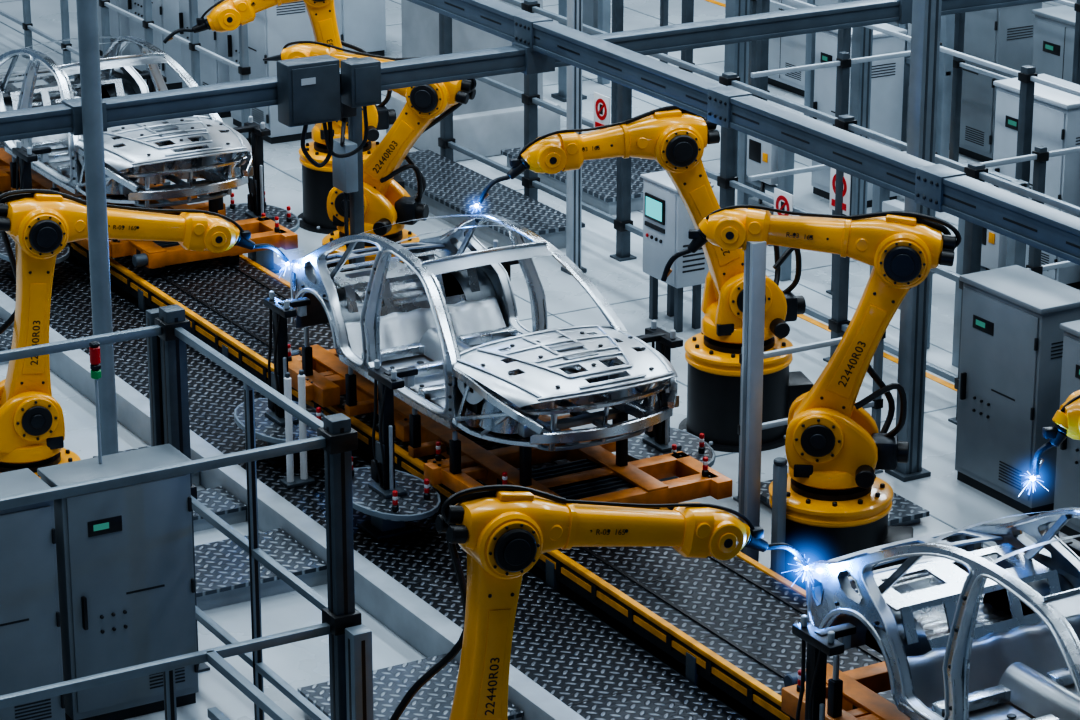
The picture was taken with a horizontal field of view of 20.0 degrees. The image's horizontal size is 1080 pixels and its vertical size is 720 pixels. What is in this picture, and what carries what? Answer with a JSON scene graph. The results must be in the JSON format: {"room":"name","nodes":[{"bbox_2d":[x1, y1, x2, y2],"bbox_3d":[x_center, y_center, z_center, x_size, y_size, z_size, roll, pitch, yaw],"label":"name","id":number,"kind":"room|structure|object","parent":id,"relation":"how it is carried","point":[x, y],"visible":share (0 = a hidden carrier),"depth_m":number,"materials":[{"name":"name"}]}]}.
{"room":"factory floor","nodes":[
{"label":"factory floor","id":0,"kind":"room"},
{"bbox_2d":[0,0,1079,719],"bbox_3d":[3.504,-1.435,32.143,65.000,0.001,80.000,-11,21,-28],"label":"floor","id":1,"kind":"structure","parent":0,"point":[303,663],"depth_m":28.88,"materials":[{"name":"concrete"}]},
{"bbox_2d":[0,318,13,364],"bbox_3d":[-5.380,-0.137,28.082,1.150,0.160,1.100,-11,21,-28],"label":"step","id":2,"kind":"structure","parent":1,"relation":"on","point":[6,337],"depth_m":28.01,"materials":[{"name":"grey metal"}]},
{"bbox_2d":[0,468,65,719],"bbox_3d":[-3.664,1.707,20.150,0.940,1.780,0.570,-11,21,-28],"label":"tall cabinet","id":3,"kind":"object","parent":1,"relation":"on","point":[30,626],"visible":0.89,"depth_m":20.03,"materials":[{"name":"metal"}]},
{"bbox_2d":[76,0,118,455],"bbox_3d":[-3.280,-1.346,22.571,0.400,6.000,0.400,-11,21,-28],"label":"support column","id":4,"kind":"structure","parent":1,"relation":"on","point":[87,10],"depth_m":22.59,"materials":[{"name":"grey metal"}]},
{"bbox_2d":[0,0,1054,141],"bbox_3d":[1.309,-2.675,25.174,23.000,0.220,0.240,-11,21,-28],"label":"steel beam","id":5,"kind":"structure","parent":4,"relation":"attached to","point":[65,117],"depth_m":24.13,"materials":[{"name":"metal"}]},
{"bbox_2d":[277,54,380,167],"bbox_3d":[-1.597,-1.899,23.402,0.800,0.847,0.232,-11,21,-28],"label":"junction box","id":6,"kind":"object","parent":5,"relation":"attached to","point":[308,88],"visible":1,"depth_m":23.23,"materials":[{"name":"paint"}]},
{"bbox_2d":[407,0,1079,264],"bbox_3d":[0.060,-2.547,24.175,0.210,0.240,31.000,-11,21,-28],"label":"steel beam","id":7,"kind":"structure","parent":5,"relation":"on","point":[937,187],"depth_m":21.31,"materials":[{"name":"metal"}]},
{"bbox_2d":[97,0,130,55],"bbox_3d":[-5.334,-4.850,39.069,0.670,2.000,1.140,-11,21,-28],"label":"tall cabinet","id":8,"kind":"object","parent":1,"relation":"on","point":[119,23],"visible":0.06,"depth_m":38.71,"materials":[{"name":"metal"}]},
{"bbox_2d":[37,444,198,719],"bbox_3d":[-2.816,1.542,20.635,0.960,1.780,0.450,-11,21,-28],"label":"tall cabinet","id":9,"kind":"object","parent":1,"relation":"on","point":[125,563],"visible":0.86,"depth_m":20.45,"materials":[{"name":"metal"}]},
{"bbox_2d":[89,341,101,463],"bbox_3d":[-2.928,0.284,20.243,0.070,0.850,0.070,-11,21,-28],"label":"light","id":10,"kind":"object","parent":9,"relation":"on","point":[94,349],"visible":1,"depth_m":20.15,"materials":[{"name":"grey paint"}]},
{"bbox_2d":[0,0,251,176],"bbox_3d":[-5.240,-4.294,36.815,0.144,2.400,8.144,-11,21,-28],"label":"fence","id":11,"kind":"object","parent":1,"relation":"on","point":[244,70],"visible":0.48,"depth_m":35.66,"materials":[{"name":"grey metal"}]},
{"bbox_2d":[0,189,288,478],"bbox_3d":[-3.403,-0.290,24.874,2.856,2.437,0.920,-8,20,-22],"label":"robot","id":12,"kind":"object","parent":1,"relation":"on","point":[40,222],"visible":0.94,"depth_m":24.49,"materials":[{"name":"yellow paint"}]},
{"bbox_2d":[277,260,293,273],"bbox_3d":[-2.088,-0.795,25.267,0.560,0.560,0.560,-11,21,-28],"label":"sparks","id":13,"kind":"object","parent":12,"relation":"attached to","point":[287,263],"visible":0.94,"depth_m":25.27,"materials":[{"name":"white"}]},
{"bbox_2d":[93,445,199,485],"bbox_3d":[-3.213,0.911,25.003,0.650,0.160,0.700,-11,21,-28],"label":"step","id":14,"kind":"structure","parent":1,"relation":"on","point":[195,476],"depth_m":24.90,"materials":[{"name":"grey metal"}]},
{"bbox_2d":[128,0,181,89],"bbox_3d":[-4.634,-4.459,37.921,0.670,2.000,1.140,-11,21,-28],"label":"tall cabinet","id":15,"kind":"object","parent":1,"relation":"on","point":[165,13],"visible":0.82,"depth_m":37.60,"materials":[{"name":"metal"}]},
{"bbox_2d":[139,67,170,185],"bbox_3d":[-4.090,-2.338,32.388,0.770,1.550,1.120,-11,21,-28],"label":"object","id":16,"kind":"object","parent":1,"relation":"on","point":[145,74],"visible":0.03,"depth_m":32.17,"materials":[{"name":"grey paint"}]},
{"bbox_2d":[0,304,373,719],"bbox_3d":[-3.685,1.808,18.488,5.137,2.660,4.190,-11,21,-28],"label":"guard rail","id":17,"kind":"object","parent":1,"relation":"on","point":[167,331],"visible":0.82,"depth_m":19.02,"materials":[{"name":"grey metal"}]},
{"bbox_2d":[179,0,230,117],"bbox_3d":[-3.834,-4.012,36.610,0.670,2.000,1.140,-11,21,-28],"label":"tall cabinet","id":18,"kind":"object","parent":1,"relation":"on","point":[212,71],"visible":0.38,"depth_m":36.33,"materials":[{"name":"metal"}]},
{"bbox_2d":[193,486,246,531],"bbox_3d":[-2.713,1.200,24.186,0.650,0.140,0.500,-11,21,-28],"label":"step","id":19,"kind":"structure","parent":1,"relation":"on","point":[218,500],"depth_m":24.13,"materials":[{"name":"grey metal"}]},
{"bbox_2d":[194,528,326,610],"bbox_3d":[-2.271,1.582,23.031,1.100,0.160,0.850,-11,21,-28],"label":"floor plate","id":20,"kind":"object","parent":1,"relation":"on","point":[222,569],"depth_m":22.89,"materials":[{"name":"grey metal"}]},
{"bbox_2d":[223,116,299,273],"bbox_3d":[-2.815,-1.626,30.298,0.770,1.550,1.120,-11,21,-28],"label":"support stand","id":21,"kind":"object","parent":1,"relation":"on","point":[256,207],"visible":0.68,"depth_m":30.28,"materials":[{"name":"grey paint"}]},
{"bbox_2d":[227,1,314,143],"bbox_3d":[-3.134,-3.622,35.462,0.670,2.000,1.140,-11,21,-28],"label":"tall cabinet","id":22,"kind":"object","parent":1,"relation":"on","point":[272,28],"visible":0.57,"depth_m":35.03,"materials":[{"name":"metal"}]},
{"bbox_2d":[163,0,404,233],"bbox_3d":[-2.559,-2.754,31.505,2.402,2.908,0.999,-9,21,-26],"label":"robot","id":23,"kind":"object","parent":1,"relation":"on","point":[226,15],"visible":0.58,"depth_m":31.61,"materials":[{"name":"yellow paint"}]},
{"bbox_2d":[0,290,585,719],"bbox_3d":[-2.920,0.749,25.309,0.180,0.270,28.000,-11,21,-28],"label":"curb","id":24,"kind":"structure","parent":1,"relation":"on","point":[423,627],"depth_m":23.14,"materials":[{"name":"grey concrete"}]},
{"bbox_2d":[332,57,364,270],"bbox_3d":[-1.744,-1.408,27.873,0.300,2.700,0.370,-11,21,-28],"label":"post","id":25,"kind":"object","parent":1,"relation":"on","point":[347,172],"visible":0.59,"depth_m":27.73,"materials":[{"name":"grey metal"}]},
{"bbox_2d":[334,0,385,55],"bbox_3d":[-2.532,-4.962,39.398,0.670,2.000,1.140,-11,21,-28],"label":"tall cabinet","id":26,"kind":"object","parent":1,"relation":"on","point":[360,23],"visible":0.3,"depth_m":39.12,"materials":[{"name":"metal"}]},
{"bbox_2d":[263,41,476,271],"bbox_3d":[-1.602,-1.647,28.660,2.143,2.646,1.000,6,20,18],"label":"robot","id":27,"kind":"object","parent":1,"relation":"on","point":[386,202],"visible":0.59,"depth_m":28.39,"materials":[{"name":"yellow paint"}]},
{"bbox_2d":[0,232,745,719],"bbox_3d":[-2.431,0.671,25.581,0.930,0.242,28.000,-11,21,-28],"label":"walkway","id":28,"kind":"object","parent":1,"relation":"on","point":[594,670],"visible":0.46,"depth_m":22.43,"materials":[{"name":"metal"}]},
{"bbox_2d":[0,233,9,261],"label":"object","id":29,"kind":"object","parent":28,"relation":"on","point":[3,253],"depth_m":29.27,"materials":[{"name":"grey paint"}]},
{"bbox_2d":[7,234,15,258],"label":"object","id":30,"kind":"object","parent":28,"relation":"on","point":[12,242],"depth_m":29.49,"materials":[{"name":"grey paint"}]},
{"bbox_2d":[12,141,50,189],"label":"support stand","id":31,"kind":"object","parent":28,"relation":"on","point":[25,157],"depth_m":29.18,"materials":[{"name":"grey paint"}]},
{"bbox_2d":[55,244,72,263],"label":"support stand","id":32,"kind":"object","parent":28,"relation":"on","point":[67,251],"depth_m":29.21,"materials":[{"name":"grey paint"}]},
{"bbox_2d":[234,402,244,431],"label":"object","id":33,"kind":"object","parent":28,"relation":"on","point":[239,417],"depth_m":24.87,"materials":[{"name":"grey paint"}]},
{"bbox_2d":[254,398,285,445],"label":"support stand","id":34,"kind":"object","parent":28,"relation":"on","point":[269,422],"depth_m":24.71,"materials":[{"name":"grey paint"}]},
{"bbox_2d":[280,369,314,488],"bbox_3d":[-1.927,0.533,24.158,0.240,0.940,0.160,-11,21,-28],"label":"pin","id":35,"kind":"object","parent":28,"relation":"on","point":[292,481],"visible":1,"depth_m":24.17,"materials":[{"name":"grey metal"}]},
{"bbox_2d":[352,359,440,539],"bbox_3d":[-1.131,0.659,23.198,0.770,1.320,1.120,-11,21,-28],"label":"support stand","id":36,"kind":"object","parent":28,"relation":"on","point":[393,498],"visible":0.91,"depth_m":23.12,"materials":[{"name":"grey paint"}]},
{"bbox_2d":[792,615,855,719],"bbox_3d":[1.694,2.217,18.560,0.770,1.360,1.120,-11,21,-28],"label":"support stand","id":37,"kind":"object","parent":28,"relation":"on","point":[821,643],"visible":1,"depth_m":18.40,"materials":[{"name":"grey paint"}]},
{"bbox_2d":[298,654,523,719],"bbox_3d":[-0.880,2.375,20.703,1.150,0.160,1.100,-11,21,-28],"label":"floor plate","id":38,"kind":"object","parent":1,"relation":"on","point":[433,700],"depth_m":20.79,"materials":[{"name":"grey metal"}]},
{"bbox_2d":[0,142,895,719],"bbox_3d":[-1.491,0.368,26.051,1.200,0.512,28.000,-11,21,-28],"label":"track","id":39,"kind":"object","parent":1,"relation":"on","point":[729,622],"depth_m":21.87,"materials":[{"name":"grey metal"}]},
{"bbox_2d":[0,148,297,276],"bbox_3d":[-4.265,-1.749,30.434,1.816,0.685,4.536,-12,22,-31],"label":"conveyor skid","id":40,"kind":"object","parent":39,"relation":"on","point":[152,255],"visible":0.34,"depth_m":29.11,"materials":[{"name":"orange paint"}]},
{"bbox_2d":[0,36,253,207],"bbox_3d":[-4.230,-2.461,30.099,1.628,1.124,4.295,-11,21,-28],"label":"shell","id":41,"kind":"object","parent":40,"relation":"on","point":[204,147],"visible":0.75,"depth_m":29.26,"materials":[{"name":"metal"}]},
{"bbox_2d":[264,291,309,394],"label":"support stand","id":42,"kind":"object","parent":39,"relation":"on","point":[280,310],"depth_m":24.57,"materials":[{"name":"grey paint"}]},
{"bbox_2d":[288,327,731,508],"bbox_3d":[-0.515,0.344,24.286,1.816,0.685,4.536,-12,22,-31],"label":"conveyor skid","id":43,"kind":"object","parent":39,"relation":"on","point":[593,473],"visible":0.58,"depth_m":23.30,"materials":[{"name":"orange paint"}]},
{"bbox_2d":[290,214,678,451],"bbox_3d":[-0.480,-0.368,23.950,1.628,1.124,4.295,-11,21,-28],"label":"shell","id":44,"kind":"object","parent":43,"relation":"on","point":[452,317],"visible":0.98,"depth_m":23.54,"materials":[{"name":"metal"}]},
{"bbox_2d":[781,654,930,719],"bbox_3d":[3.236,2.437,18.137,1.816,0.685,4.536,-12,22,-31],"label":"conveyor skid","id":45,"kind":"object","parent":39,"relation":"on","point":[852,694],"visible":0.33,"depth_m":19.35,"materials":[{"name":"orange paint"}]},
{"bbox_2d":[806,507,1079,719],"bbox_3d":[3.270,1.725,17.802,1.628,1.124,4.295,-11,21,-28],"label":"shell","id":46,"kind":"object","parent":45,"relation":"on","point":[1012,652],"visible":0.99,"depth_m":18.55,"materials":[{"name":"metal"}]},
{"bbox_2d":[386,0,559,161],"bbox_3d":[-0.778,-5.850,34.249,1.500,7.000,1.500,-11,21,-28],"label":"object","id":47,"kind":"structure","parent":1,"relation":"on","point":[490,123],"depth_m":34.64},
{"bbox_2d":[399,150,584,248],"bbox_3d":[-0.756,-1.687,32.509,0.850,0.240,3.400,-11,21,-28],"label":"platform","id":48,"kind":"object","parent":1,"relation":"on","point":[451,188],"visible":0.54,"depth_m":32.17,"materials":[{"name":"grey metal"}]},
{"bbox_2d":[487,240,499,248],"label":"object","id":49,"kind":"object","parent":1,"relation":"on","point":[495,242],"depth_m":26.12,"materials":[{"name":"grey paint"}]},
{"bbox_2d":[501,260,518,281],"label":"support stand","id":50,"kind":"object","parent":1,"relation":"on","point":[507,265],"depth_m":26.02,"materials":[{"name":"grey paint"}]},
{"bbox_2d":[551,0,586,101],"bbox_3d":[0.354,-6.507,36.180,0.320,7.000,0.320,-11,21,-28],"label":"support column","id":51,"kind":"structure","parent":1,"relation":"on","point":[561,95],"depth_m":37.15,"materials":[{"name":"grey metal"}]},
{"bbox_2d":[561,0,586,274],"bbox_3d":[0.336,-3.723,29.554,0.192,6.000,0.192,-11,21,-28],"label":"support column","id":52,"kind":"structure","parent":1,"relation":"on","point":[574,7],"depth_m":30.14,"materials":[{"name":"grey metal"}]},
{"bbox_2d":[582,0,610,83],"bbox_3d":[0.595,-4.763,37.884,0.210,2.600,0.820,-11,21,-28],"label":"equipment rack","id":53,"kind":"object","parent":1,"relation":"on","point":[596,13],"visible":0.37,"depth_m":37.84,"materials":[{"name":"grey metal"}]},
{"bbox_2d":[390,485,808,719],"bbox_3d":[0.347,1.803,18.725,2.856,2.437,0.920,-8,20,-22],"label":"robot","id":54,"kind":"object","parent":1,"relation":"on","point":[503,531],"visible":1,"depth_m":18.29,"materials":[{"name":"yellow paint"}]},
{"bbox_2d":[783,554,814,586],"bbox_3d":[1.663,1.298,19.118,0.660,0.660,0.660,-11,21,-28],"label":"sparks","id":55,"kind":"object","parent":54,"relation":"attached to","point":[808,566],"visible":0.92,"depth_m":19.11,"materials":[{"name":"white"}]},
{"bbox_2d":[501,147,710,214],"bbox_3d":[0.700,-2.032,33.584,1.300,0.200,2.300,-11,21,-28],"label":"platform","id":56,"kind":"object","parent":1,"relation":"on","point":[599,176],"visible":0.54,"depth_m":33.15,"materials":[{"name":"grey metal"}]},
{"bbox_2d":[477,105,812,452],"bbox_3d":[0.882,-0.694,25.472,2.867,2.896,1.000,-4,19,-13],"label":"robot","id":57,"kind":"object","parent":1,"relation":"on","point":[675,137],"visible":0.77,"depth_m":25.48,"materials":[{"name":"yellow metal"}]},
{"bbox_2d":[470,201,480,212],"bbox_3d":[-0.515,-1.253,24.875,0.360,0.360,0.360,-11,21,-28],"label":"sparks","id":58,"kind":"object","parent":57,"relation":"attached to","point":[476,205],"visible":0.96,"depth_m":24.87,"materials":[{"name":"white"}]},
{"bbox_2d":[636,320,682,362],"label":"support stand","id":59,"kind":"object","parent":1,"relation":"on","point":[665,340],"depth_m":23.88,"materials":[{"name":"grey paint"}]},
{"bbox_2d":[628,417,714,466],"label":"support stand","id":60,"kind":"object","parent":1,"relation":"on","point":[662,438],"depth_m":24.15,"materials":[{"name":"grey paint"}]},
{"bbox_2d":[640,170,713,332],"bbox_3d":[1.268,-1.013,28.715,0.414,1.410,0.660,-11,21,-28],"label":"terminal","id":61,"kind":"object","parent":1,"relation":"on","point":[667,222],"visible":0.87,"depth_m":28.54,"materials":[{"name":"paint"}]},
{"bbox_2d":[718,0,749,176],"bbox_3d":[2.144,-5.314,32.677,0.320,7.000,0.320,-11,21,-28],"label":"support column","id":62,"kind":"structure","parent":1,"relation":"on","point":[736,58],"depth_m":33.27,"materials":[{"name":"grey metal"}]},
{"bbox_2d":[738,241,766,561],"bbox_3d":[1.579,0.423,22.465,0.195,2.720,0.260,-11,21,-28],"label":"post","id":63,"kind":"object","parent":1,"relation":"on","point":[755,252],"visible":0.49,"depth_m":22.31,"materials":[{"name":"grey metal"}]},
{"bbox_2d":[438,0,1079,424],"bbox_3d":[2.716,-1.075,27.516,0.198,2.300,15.198,-11,21,-28],"label":"fence","id":64,"kind":"object","parent":1,"relation":"on","point":[727,181],"visible":0.49,"depth_m":28.93,"materials":[{"name":"grey metal"}]},
{"bbox_2d":[594,92,609,130],"bbox_3d":[0.619,-2.474,30.786,0.019,0.400,0.300,-11,21,-28],"label":"warning sign","id":65,"kind":"object","parent":64,"relation":"attached to","point":[601,102],"visible":0.92,"depth_m":30.77,"materials":[{"name":"white plastic"}]},
{"bbox_2d":[774,188,792,215],"bbox_3d":[2.239,-1.361,28.201,0.019,0.400,0.300,-11,21,-28],"label":"warning sign","id":66,"kind":"object","parent":64,"relation":"attached to","point":[783,200],"visible":0.51,"depth_m":28.16,"materials":[{"name":"white plastic"}]},
{"bbox_2d":[829,168,850,215],"bbox_3d":[2.679,-1.513,27.344,0.019,0.400,0.300,-11,21,-28],"label":"warning sign","id":67,"kind":"object","parent":64,"relation":"attached to","point":[847,178],"visible":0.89,"depth_m":27.31,"materials":[{"name":"white plastic"}]},
{"bbox_2d":[737,131,794,280],"bbox_3d":[2.207,-1.697,30.275,0.210,1.700,0.820,-11,21,-28],"label":"equipment rack","id":68,"kind":"object","parent":1,"relation":"on","point":[756,156],"visible":0.46,"depth_m":30.16,"materials":[{"name":"grey metal"}]},
{"bbox_2d":[770,457,787,576],"bbox_3d":[1.750,1.261,22.453,0.100,1.140,0.100,-11,21,-28],"label":"post","id":69,"kind":"object","parent":1,"relation":"on","point":[779,490],"visible":0.82,"depth_m":22.37,"materials":[{"name":"grey metal"}]},
{"bbox_2d":[768,0,806,96],"bbox_3d":[3.207,-4.289,37.577,0.670,1.900,1.240,-11,21,-28],"label":"tall cabinet","id":70,"kind":"object","parent":1,"relation":"on","point":[788,51],"visible":0.08,"depth_m":37.48,"materials":[{"name":"metal"}]},
{"bbox_2d":[733,331,885,501],"bbox_3d":[2.192,0.408,24.713,1.408,1.300,0.108,-11,21,-28],"label":"fence","id":71,"kind":"object","parent":1,"relation":"on","point":[876,404],"visible":0.25,"depth_m":24.59,"materials":[{"name":"grey metal"}]},
{"bbox_2d":[661,205,961,589],"bbox_3d":[1.952,0.296,22.484,2.148,2.947,0.990,2,19,7],"label":"robot","id":72,"kind":"object","parent":1,"relation":"on","point":[837,505],"visible":0.93,"depth_m":22.23,"materials":[{"name":"yellow metal"}]},
{"bbox_2d":[804,0,852,117],"bbox_3d":[3.241,-3.780,34.222,0.210,3.100,0.820,-11,21,-28],"label":"metal post","id":73,"kind":"object","parent":1,"relation":"on","point":[811,37],"visible":0.03,"depth_m":34.64,"materials":[{"name":"grey metal"}]},
{"bbox_2d":[748,50,910,294],"bbox_3d":[2.888,-1.787,29.452,2.100,2.400,0.144,-11,21,-28],"label":"fence","id":74,"kind":"object","parent":1,"relation":"on","point":[843,62],"visible":0.52,"depth_m":29.12,"materials":[{"name":"grey metal"}]},
{"bbox_2d":[705,0,956,390],"bbox_3d":[4.413,-1.608,32.639,7.100,0.004,50.000,-11,21,-28],"label":"floor marking","id":75,"kind":"object","parent":1,"relation":"on","point":[817,323],"depth_m":28.03,"materials":[{"name":"yellow paint"}]},
{"bbox_2d":[760,479,929,525],"bbox_3d":[2.359,1.149,24.396,0.950,0.100,1.200,-11,21,-28],"label":"platform","id":76,"kind":"object","parent":1,"relation":"on","point":[904,512],"visible":0.14,"depth_m":24.15,"materials":[{"name":"grey metal"}]},
{"bbox_2d":[611,0,1079,273],"bbox_3d":[4.184,-1.805,29.505,0.180,2.400,13.380,-11,21,-28],"label":"fence","id":77,"kind":"object","parent":1,"relation":"on","point":[1027,77],"visible":0.15,"depth_m":30.31,"materials":[{"name":"grey metal"}]},
{"bbox_2d":[811,23,906,207],"bbox_3d":[3.378,-2.646,32.752,0.670,1.900,0.840,-11,21,-28],"label":"tall cabinet","id":78,"kind":"object","parent":1,"relation":"on","point":[887,77],"visible":0.23,"depth_m":32.47,"materials":[{"name":"metal"}]},
{"bbox_2d":[849,0,872,214],"bbox_3d":[3.294,-4.672,30.791,0.256,7.000,0.256,-11,21,-28],"label":"support column","id":79,"kind":"structure","parent":1,"relation":"on","point":[862,37],"depth_m":31.38,"materials":[{"name":"grey metal"}]},
{"bbox_2d":[659,0,1079,161],"bbox_3d":[5.563,-2.582,31.788,0.144,2.400,16.144,-11,21,-28],"label":"fence","id":80,"kind":"object","parent":1,"relation":"on","point":[959,64],"visible":0.28,"depth_m":33.44,"materials":[{"name":"grey metal"}]},
{"bbox_2d":[887,22,898,26],"bbox_3d":[4.107,-3.787,36.102,0.670,1.900,1.240,-11,21,-28],"label":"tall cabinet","id":81,"kind":"object","parent":1,"relation":"on","point":[891,23],"visible":0.02,"depth_m":35.45,"materials":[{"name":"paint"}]},
{"bbox_2d":[869,184,934,348],"bbox_3d":[3.321,-0.917,28.292,0.210,1.500,0.820,-11,21,-28],"label":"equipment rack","id":82,"kind":"object","parent":1,"relation":"on","point":[881,202],"visible":0.04,"depth_m":28.27,"materials":[{"name":"grey metal"}]},
{"bbox_2d":[885,0,941,481],"bbox_3d":[3.023,-2.374,24.041,0.272,7.000,0.272,-11,21,-28],"label":"support column","id":83,"kind":"structure","parent":1,"relation":"on","point":[926,14],"depth_m":24.44,"materials":[{"name":"grey metal"}]},
{"bbox_2d":[899,14,954,163],"bbox_3d":[4.068,-3.095,32.520,0.210,2.900,0.820,-11,21,-28],"label":"equipment rack","id":84,"kind":"object","parent":1,"relation":"on","point":[947,21],"visible":0.18,"depth_m":32.32,"materials":[{"name":"grey metal"}]},
{"bbox_2d":[952,162,1028,367],"bbox_3d":[3.970,-0.743,27.162,0.210,1.900,0.820,-11,21,-28],"label":"equipment rack","id":85,"kind":"object","parent":1,"relation":"on","point":[998,250],"visible":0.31,"depth_m":26.96,"materials":[{"name":"grey metal"}]},
{"bbox_2d":[949,2,1041,161],"bbox_3d":[5.007,-3.284,34.626,0.670,1.900,1.240,-11,21,-28],"label":"tall cabinet","id":86,"kind":"object","parent":1,"relation":"on","point":[1004,36],"visible":0.36,"depth_m":34.12,"materials":[{"name":"metal"}]},
{"bbox_2d":[955,265,1079,515],"bbox_3d":[3.855,0.246,24.489,0.620,1.750,1.040,-11,21,-28],"label":"tall cabinet","id":87,"kind":"object","parent":1,"relation":"on","point":[1011,349],"visible":0.92,"depth_m":24.24,"materials":[{"name":"metal"}]},
{"bbox_2d":[980,145,1079,274],"bbox_3d":[4.588,-0.791,26.681,2.100,2.300,0.144,-11,21,-28],"label":"fence","id":88,"kind":"object","parent":1,"relation":"on","point":[1040,155],"visible":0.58,"depth_m":26.21,"materials":[{"name":"grey metal"}]},
{"bbox_2d":[992,74,1079,288],"bbox_3d":[5.003,-1.739,30.088,0.670,1.900,1.140,-11,21,-28],"label":"tall cabinet","id":89,"kind":"object","parent":1,"relation":"on","point":[1056,113],"visible":0.37,"depth_m":29.62,"materials":[{"name":"metal"}]},
{"bbox_2d":[1032,5,1075,81],"bbox_3d":[5.882,-2.796,33.191,0.670,1.900,1.140,-11,21,-28],"label":"tall cabinet","id":90,"kind":"object","parent":1,"relation":"on","point":[1054,27],"visible":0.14,"depth_m":33.01,"materials":[{"name":"metal"}]},
{"bbox_2d":[1032,390,1079,474],"bbox_3d":[4.526,1.316,19.500,2.988,2.940,1.000,0,19,0],"label":"robot","id":91,"kind":"object","parent":1,"relation":"on","point":[1066,419],"visible":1,"depth_m":18.78,"materials":[{"name":"yellow metal"}]},
{"bbox_2d":[1018,471,1045,496],"bbox_3d":[3.037,0.731,18.861,0.480,0.480,0.480,-11,21,-28],"label":"sparks","id":92,"kind":"object","parent":91,"relation":"attached to","point":[1032,478],"visible":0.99,"depth_m":18.86,"materials":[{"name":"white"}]},
{"bbox_2d":[1044,531,1079,556],"bbox_3d":[3.410,1.849,20.091,0.770,1.550,1.120,-11,21,-28],"label":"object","id":93,"kind":"object","parent":1,"relation":"on","point":[1073,544],"visible":0.02,"depth_m":19.84,"materials":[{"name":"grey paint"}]},
{"bbox_2d":[1053,320,1079,540],"bbox_3d":[4.510,0.635,23.423,0.620,1.700,1.140,-11,21,-28],"label":"tall cabinet","id":94,"kind":"object","parent":1,"relation":"on","point":[1067,477],"visible":0.75,"depth_m":23.62,"materials":[{"name":"metal"}]}
]}

